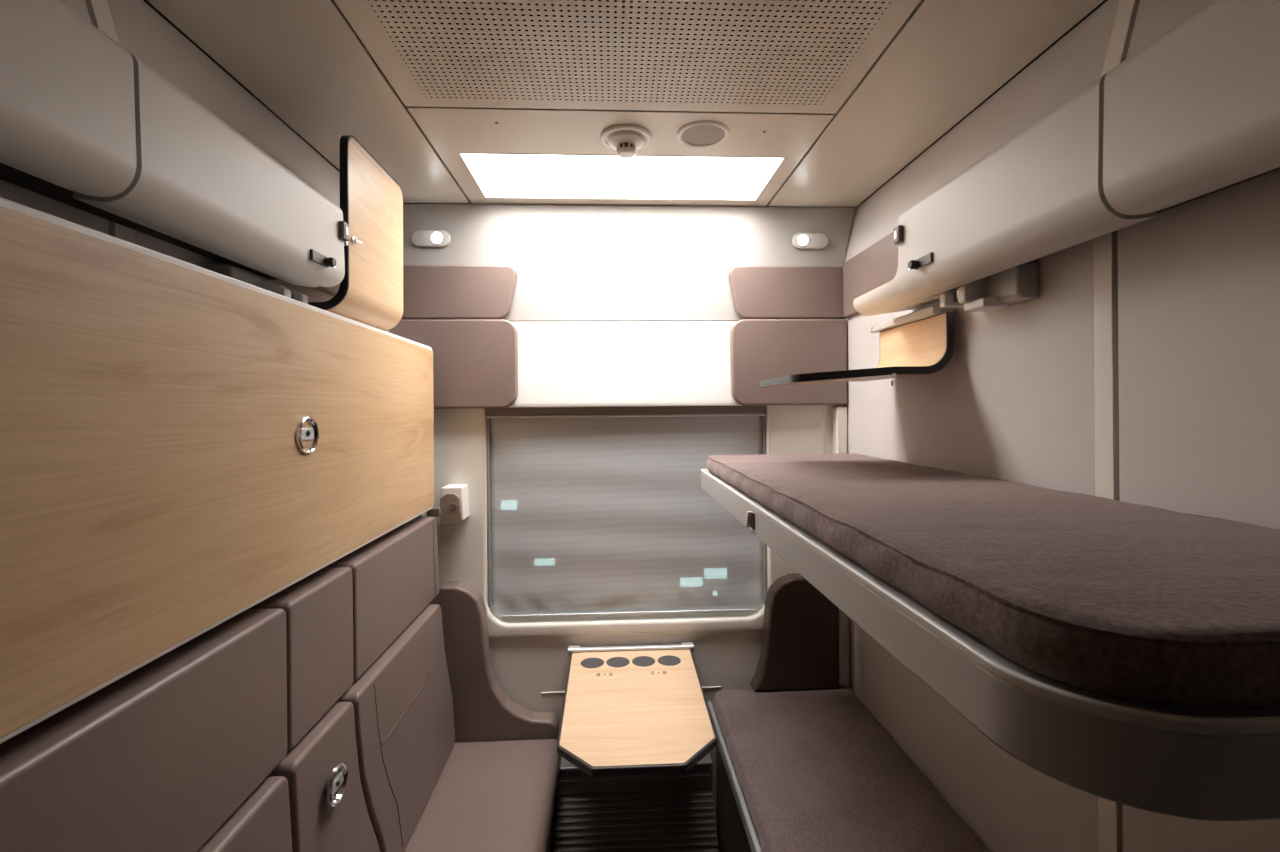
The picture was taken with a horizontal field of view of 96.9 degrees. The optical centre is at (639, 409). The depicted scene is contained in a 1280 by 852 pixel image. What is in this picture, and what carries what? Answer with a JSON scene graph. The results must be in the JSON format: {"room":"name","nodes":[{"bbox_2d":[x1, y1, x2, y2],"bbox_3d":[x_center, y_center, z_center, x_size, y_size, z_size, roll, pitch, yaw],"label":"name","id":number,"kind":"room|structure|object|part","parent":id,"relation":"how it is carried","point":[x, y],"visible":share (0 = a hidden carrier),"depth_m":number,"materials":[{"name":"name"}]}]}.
{"room":"train carriage","nodes":[
{"label":"train carriage","id":0,"kind":"room"},
{"bbox_2d":[0,0,388,331],"bbox_3d":[-0.878,0.428,0.873,0.092,2.360,2.430,-1,0,-3],"label":"wall","id":1,"kind":"structure","parent":0,"point":[134,25],"depth_m":1.11,"materials":[{"name":"plastic"}]},
{"bbox_3d":[-0.844,0.427,0.278,0.080,2.360,1.239,0,0,-3],"label":"wall panel","id":2,"kind":"part","parent":1,"relation":"part of","materials":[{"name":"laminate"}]},
{"bbox_2d":[0,0,348,286],"bbox_3d":[-0.720,-0.374,0.491,0.195,0.202,1.652,-1,0,-3],"label":"locker","id":3,"kind":"object","parent":1,"relation":"attached to","point":[87,125],"visible":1,"depth_m":0.77,"materials":[{"name":"plastic"}]},
{"bbox_3d":[-0.659,-0.374,0.204,0.058,0.201,1.069,0,0,-3],"label":"panel","id":4,"kind":"part","parent":3,"relation":"part of","materials":[{"name":"plastic"}]},
{"bbox_3d":[-0.666,-0.318,1.221,0.017,0.021,0.021,0,0,-3],"label":"knob","id":5,"kind":"part","parent":3,"relation":"part of","materials":[{"name":"black plastic"}]},
{"bbox_2d":[0,197,433,743],"bbox_3d":[-0.714,0.060,0.815,0.142,0.548,2.258,-1,0,-3],"label":"upper berth","id":6,"kind":"object","parent":1,"relation":"attached to","point":[184,445],"visible":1,"depth_m":0.77,"materials":[{"name":"brown wood"}]},
{"bbox_2d":[207,264,307,303],"bbox_3d":[-0.807,-0.248,1.210,0.095,0.080,0.196,-1,0,-3],"label":"bracket","id":7,"kind":"object","parent":6,"relation":"attached to","point":[228,270],"visible":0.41,"depth_m":1.19,"materials":[{"name":"white plastic"}]},
{"bbox_3d":[-0.668,0.050,1.131,0.020,0.076,0.076,0,0,-3],"label":"lock pull","id":8,"kind":"part","parent":6,"relation":"part of","materials":[{"name":"silver metal"}]},
{"bbox_2d":[315,283,339,294],"bbox_3d":[-0.872,-0.428,1.690,0.016,0.204,0.662,-1,0,-3],"label":"cushion","id":9,"kind":"object","parent":1,"relation":"attached to","point":[333,290],"visible":0.02,"depth_m":1.58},
{"bbox_2d":[308,135,403,330],"bbox_3d":[-0.776,-0.444,1.511,0.186,0.434,0.375,-1,0,-3],"label":"shelf","id":10,"kind":"object","parent":1,"relation":"attached to","point":[370,292],"visible":0.81,"depth_m":1.46,"materials":[{"name":"brown wood"}]},
{"bbox_2d":[145,0,1103,206],"bbox_3d":[-0.012,-0.790,0.931,1.848,0.060,2.460,-1,0,-3],"label":"ceiling","id":11,"kind":"structure","parent":0,"point":[849,92],"depth_m":1.28,"materials":[{"name":"paint"}]},
{"bbox_3d":[-0.730,-0.760,0.865,0.334,0.012,2.400,0,0,-3],"label":"panel","id":12,"kind":"part","parent":11,"relation":"part of","materials":[{"name":"paint"}]},
{"bbox_3d":[-0.055,-0.765,1.772,1.088,0.012,0.656,0,0,-3],"label":"service panel","id":13,"kind":"part","parent":11,"relation":"part of","materials":[{"name":"paint"}]},
{"bbox_2d":[459,153,784,199],"bbox_3d":[-0.055,-0.772,1.865,0.974,0.027,0.349,-1,0,-3],"label":"recessed light","id":14,"kind":"object","parent":11,"relation":"in","point":[497,175],"visible":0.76,"depth_m":1.89,"materials":[{"name":"white plastic"}]},
{"bbox_2d":[600,124,651,157],"bbox_3d":[-0.038,-0.734,1.577,0.144,0.052,0.144,-1,0,-3],"label":"smoke detector","id":15,"kind":"object","parent":11,"relation":"attached to","point":[626,139],"visible":1,"depth_m":1.55,"materials":[{"name":"white plastic"}]},
{"bbox_3d":[0.004,-0.761,0.569,1.088,0.002,1.736,-1,0,-3],"label":"perforated panel","id":16,"kind":"part","parent":11,"relation":"part of","materials":[{"name":"beige metal"}]},
{"bbox_2d":[677,120,728,146],"bbox_3d":[0.173,-0.758,1.563,0.144,0.007,0.144,-1,0,-3],"label":"ceiling speaker","id":17,"kind":"object","parent":11,"relation":"attached to","point":[705,133],"visible":1,"depth_m":1.55,"materials":[{"name":"white plastic"}]},
{"bbox_2d":[681,125,724,144],"bbox_3d":[0.173,-0.759,1.563,0.121,0.004,0.121,0,0,-3],"label":"grille","id":18,"kind":"object","parent":17,"relation":"attached to","point":[690,134],"depth_m":1.56,"materials":[{"name":"beige plastic"}]},
{"bbox_3d":[0.708,-0.772,0.936,0.338,0.012,2.400,0,0,-3],"label":"panel","id":19,"kind":"part","parent":11,"relation":"part of","materials":[{"name":"paint"}]},
{"bbox_2d":[403,200,861,828],"bbox_3d":[-0.060,0.410,2.124,1.828,2.380,0.130,-1,0,-3],"label":"wall","id":20,"kind":"structure","parent":0,"point":[612,305],"depth_m":2.09,"materials":[{"name":"beige plastic"}]},
{"bbox_2d":[411,230,450,246],"bbox_3d":[-0.757,-0.621,2.047,0.140,0.062,0.031,-1,0,-3],"label":"reading lamp","id":21,"kind":"object","parent":20,"relation":"attached to","point":[420,238],"visible":1,"depth_m":2.05,"materials":[{"name":"white plastic"}]},
{"bbox_3d":[-0.733,-0.622,2.042,0.037,0.037,0.018,0,0,-3],"label":"bulb","id":22,"kind":"part","parent":21,"relation":"part of","materials":[{"name":"white glass"}]},
{"bbox_2d":[427,484,469,524],"bbox_3d":[-0.678,0.336,2.010,0.118,0.130,0.118,-1,0,-3],"label":"bracket","id":23,"kind":"object","parent":20,"relation":"attached to","point":[453,509],"visible":0.98,"depth_m":1.97,"materials":[{"name":"white plastic"}]},
{"bbox_3d":[-0.712,0.353,1.961,0.045,0.030,0.024,0,0,-3],"label":"pivot arm","id":24,"kind":"part","parent":23,"relation":"part of","materials":[{"name":"grey plastic"}]},
{"bbox_3d":[-0.656,0.344,1.974,0.074,0.113,0.016,0,0,-3],"label":"plate","id":25,"kind":"part","parent":23,"relation":"part of","materials":[{"name":"beige plastic"}]},
{"bbox_2d":[389,319,517,408],"bbox_3d":[-0.668,-0.165,2.044,0.451,0.319,0.045,-1,0,-3],"label":"cushion","id":26,"kind":"object","parent":20,"relation":"attached to","point":[475,361],"visible":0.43,"depth_m":2.02,"materials":[{"name":"brown leather"}]},
{"bbox_2d":[401,265,516,319],"bbox_3d":[-0.671,-0.425,2.052,0.449,0.194,0.029,-1,0,-3],"label":"cushion","id":27,"kind":"object","parent":20,"relation":"attached to","point":[430,291],"visible":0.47,"depth_m":2.04,"materials":[{"name":"brown leather"}]},
{"bbox_2d":[429,581,558,742],"bbox_3d":[-0.556,0.912,2.033,0.515,0.585,0.074,-1,0,-3],"label":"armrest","id":28,"kind":"object","parent":20,"relation":"attached to","point":[482,710],"visible":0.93,"depth_m":2.00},
{"bbox_3d":[-0.055,-0.170,2.093,1.100,0.312,0.034,0,0,-3],"label":"panel","id":29,"kind":"part","parent":20,"relation":"part of","materials":[{"name":"white plastic"}]},
{"bbox_2d":[486,406,766,621],"bbox_3d":[-0.044,0.385,2.143,1.083,0.834,0.085,-1,0,-3],"label":"window","id":30,"kind":"structure","parent":20,"relation":"in","point":[675,409],"depth_m":2.11,"materials":[{"name":"beige plastic"}]},
{"bbox_3d":[-0.559,0.374,2.106,0.009,0.706,0.038,0,0,-3],"label":"guide rail","id":31,"kind":"part","parent":30,"relation":"part of","materials":[{"name":"grey metal"}]},
{"bbox_3d":[-0.045,0.022,2.104,1.039,0.008,0.008,-1,0,-3],"label":"blind rail","id":32,"kind":"part","parent":30,"relation":"part of","materials":[{"name":"grey metal"}]},
{"bbox_2d":[490,413,762,617],"bbox_3d":[-0.043,0.391,2.128,1.019,0.754,0.018,-1,0,-3],"label":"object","id":33,"kind":"structure","parent":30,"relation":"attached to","point":[591,516],"depth_m":2.13,"materials":[{"name":"glass"}]},
{"bbox_3d":[0.472,0.365,2.157,0.009,0.706,0.038,0,0,-3],"label":"guide rail","id":34,"kind":"part","parent":30,"relation":"part of","materials":[{"name":"grey metal"}]},
{"bbox_3d":[-0.068,-0.543,2.112,1.764,0.425,0.034,0,0,-3],"label":"panel","id":35,"kind":"part","parent":20,"relation":"part of","materials":[{"name":"laminate"}]},
{"bbox_2d":[557,642,716,776],"bbox_3d":[-0.016,0.897,1.750,0.459,0.062,0.700,-1,0,-3],"label":"table","id":36,"kind":"object","parent":20,"relation":"attached to","point":[643,709],"visible":1,"depth_m":1.65,"materials":[{"name":"brown wood"}]},
{"bbox_2d":[729,266,843,318],"bbox_3d":[0.547,-0.436,2.112,0.434,0.196,0.029,-1,0,-3],"label":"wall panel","id":37,"kind":"object","parent":20,"relation":"attached to","point":[758,292],"visible":0.94,"depth_m":2.10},
{"bbox_2d":[730,319,846,405],"bbox_3d":[0.550,-0.176,2.104,0.432,0.317,0.045,-1,0,-3],"label":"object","id":38,"kind":"object","parent":20,"relation":"attached to","point":[760,349],"visible":1,"depth_m":2.08,"materials":[{"name":"brown leather"}]},
{"bbox_2d":[792,233,828,248],"bbox_3d":[0.639,-0.634,2.116,0.140,0.062,0.031,-1,0,-3],"label":"reading lamp","id":39,"kind":"object","parent":20,"relation":"attached to","point":[799,240],"visible":1,"depth_m":2.12,"materials":[{"name":"white plastic"}]},
{"bbox_3d":[0.607,-0.633,2.108,0.037,0.037,0.018,0,0,-3],"label":"bulb","id":40,"kind":"part","parent":39,"relation":"part of","materials":[{"name":"white glass"}]},
{"bbox_3d":[0.754,0.791,2.135,0.040,1.605,0.070,0,0,-3],"label":"corner trim","id":41,"kind":"part","parent":20,"relation":"part of","materials":[{"name":"beige plastic"}]},
{"bbox_2d":[843,0,1279,851],"bbox_3d":[0.877,0.412,0.959,0.092,2.360,2.430,-1,0,-3],"label":"wall","id":42,"kind":"structure","parent":0,"point":[1143,368],"depth_m":1.05,"materials":[{"name":"plastic"}]},
{"bbox_2d":[760,306,954,387],"bbox_3d":[0.581,-0.162,1.589,0.427,0.203,0.380,-1,0,-3],"label":"shelf","id":43,"kind":"object","parent":42,"relation":"attached to","point":[921,342],"visible":0.99,"depth_m":1.49,"materials":[{"name":"brown wood"}]},
{"bbox_3d":[0.764,-0.255,1.607,0.059,0.020,0.335,0,0,-3],"label":"wall rail","id":44,"kind":"part","parent":43,"relation":"part of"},
{"bbox_2d":[843,232,897,317],"bbox_3d":[0.776,-0.443,1.772,0.016,0.204,0.662,-1,0,-3],"label":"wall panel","id":45,"kind":"object","parent":42,"relation":"attached to","point":[876,265],"visible":0.49,"depth_m":1.89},
{"bbox_3d":[0.841,0.413,1.603,0.080,2.360,1.142,0,0,-3],"label":"wall panel","id":46,"kind":"part","parent":42,"relation":"part of","materials":[{"name":"plastic"}]},
{"bbox_2d":[940,263,1037,311],"bbox_3d":[0.763,-0.262,1.252,0.095,0.080,0.196,-1,0,-3],"label":"bracket","id":47,"kind":"object","parent":42,"relation":"attached to","point":[1017,284],"visible":0.8,"depth_m":1.21,"materials":[{"name":"white plastic"}]},
{"bbox_2d":[701,454,1279,820],"bbox_3d":[0.528,0.215,1.206,0.574,0.122,1.643,-1,0,-3],"label":"upper berth","id":48,"kind":"object","parent":42,"relation":"attached to","point":[1121,652],"visible":1,"depth_m":0.51,"materials":[{"name":"brown fabric"}]},
{"bbox_3d":[0.243,0.244,1.264,0.010,0.036,0.022,0,0,-3],"label":"latch lever","id":49,"kind":"part","parent":48,"relation":"part of","materials":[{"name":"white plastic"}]},
{"bbox_3d":[0.540,0.182,1.207,0.549,0.058,1.619,0,0,-3],"label":"mattress","id":50,"kind":"part","parent":48,"relation":"part of","materials":[{"name":"brown fabric"}]},
{"bbox_2d":[853,0,1279,315],"bbox_3d":[0.738,-0.381,0.693,0.197,0.214,1.912,-1,0,-3],"label":"locker","id":51,"kind":"object","parent":42,"relation":"attached to","point":[1194,113],"visible":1,"depth_m":0.79,"materials":[{"name":"plastic"}]},
{"bbox_3d":[0.619,-0.329,1.284,0.017,0.021,0.021,0,0,-3],"label":"knob","id":52,"kind":"part","parent":51,"relation":"part of","materials":[{"name":"black plastic"}]},
{"bbox_3d":[0.711,-0.380,0.272,0.058,0.213,1.069,0,0,-3],"label":"panel","id":53,"kind":"part","parent":51,"relation":"part of","materials":[{"name":"plastic"}]},
{"bbox_3d":[0.902,0.412,0.364,0.080,2.360,1.239,0,0,-3],"label":"wall panel","id":54,"kind":"part","parent":42,"relation":"part of","materials":[{"name":"plastic"}]},
{"bbox_3d":[0.009,1.615,0.941,1.768,0.030,2.480,-1,0,-3],"label":"floor","id":55,"kind":"structure","parent":0,"visible":0},
{"bbox_2d":[0,514,560,851],"bbox_3d":[-0.520,0.974,0.849,0.598,1.262,2.288,-1,0,-3],"label":"seat","id":56,"kind":"object","parent":55,"relation":"on","point":[318,716],"visible":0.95,"depth_m":1.07,"materials":[{"name":"brown leather"}]},
{"bbox_2d":[0,609,286,851],"bbox_3d":[-0.653,0.498,0.374,0.083,0.276,1.332,0,0,-3],"label":"backrest cushion","id":57,"kind":"object","parent":56,"relation":"on","point":[172,754],"depth_m":0.76,"materials":[{"name":"brown leather"}]},
{"bbox_2d":[197,776,291,851],"bbox_3d":[-0.626,0.895,0.357,0.128,0.509,1.296,0,0,-3],"label":"cushion","id":58,"kind":"object","parent":56,"relation":"on","point":[262,822],"depth_m":0.93,"materials":[{"name":"brown leather"}]},
{"bbox_2d":[254,567,352,749],"bbox_3d":[-0.695,0.498,1.179,0.080,0.276,0.264,0,0,-3],"label":"backrest cushion","id":59,"kind":"object","parent":56,"relation":"on","point":[318,608],"depth_m":1.15,"materials":[{"name":"brown leather"}]},
{"bbox_2d":[268,702,379,851],"bbox_3d":[-0.668,0.895,1.189,0.128,0.509,0.346,0,0,-3],"label":"cushion","id":60,"kind":"object","parent":56,"relation":"on","point":[332,772],"depth_m":1.16,"materials":[{"name":"brown leather"}]},
{"bbox_3d":[-0.611,0.750,1.136,0.020,0.076,0.076,0,0,-3],"label":"lock pull","id":61,"kind":"part","parent":56,"relation":"part of","materials":[{"name":"silver metal"}]},
{"bbox_2d":[327,517,439,680],"bbox_3d":[-0.718,0.498,1.642,0.080,0.276,0.650,0,0,-3],"label":"backrest cushion","id":62,"kind":"object","parent":56,"relation":"on","point":[395,575],"depth_m":1.53,"materials":[{"name":"brown leather"}]},
{"bbox_2d":[337,604,454,851],"bbox_3d":[-0.686,0.895,1.612,0.132,0.509,0.690,0,0,-3],"label":"cushion","id":63,"kind":"object","parent":56,"relation":"on","point":[402,702],"depth_m":1.51,"materials":[{"name":"brown leather"}]},
{"bbox_2d":[404,739,560,851],"bbox_3d":[-0.426,1.200,0.854,0.413,0.105,2.288,0,0,-3],"label":"seat cushion","id":64,"kind":"object","parent":56,"relation":"on","point":[489,796],"depth_m":1.67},
{"bbox_2d":[553,753,718,851],"bbox_3d":[-0.017,1.424,1.959,0.555,0.352,0.317,-1,0,-3],"label":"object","id":65,"kind":"structure","parent":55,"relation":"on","point":[675,812],"depth_m":1.96,"materials":[{"name":"metal"}]},
{"bbox_3d":[-0.017,1.470,1.959,0.555,0.260,0.317,0,0,-3],"label":"panel","id":66,"kind":"part","parent":65,"relation":"part of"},
{"bbox_2d":[707,686,987,851],"bbox_3d":[0.573,1.306,0.924,0.535,0.579,2.351,-1,0,-3],"label":"lower berth","id":67,"kind":"object","parent":55,"relation":"on","point":[798,770],"visible":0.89,"depth_m":1.58,"materials":[{"name":"brown fabric"}]},
{"bbox_3d":[0.577,1.097,0.919,0.524,0.027,2.340,0,0,-3],"label":"frame","id":68,"kind":"part","parent":67,"relation":"part of","materials":[{"name":"grey plastic"}]},
{"bbox_2d":[750,573,838,690],"bbox_3d":[0.567,0.813,2.089,0.316,0.405,0.074,-1,0,-3],"label":"armrest","id":69,"kind":"object","parent":67,"relation":"on","point":[800,643],"visible":0.98,"depth_m":2.05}
]}

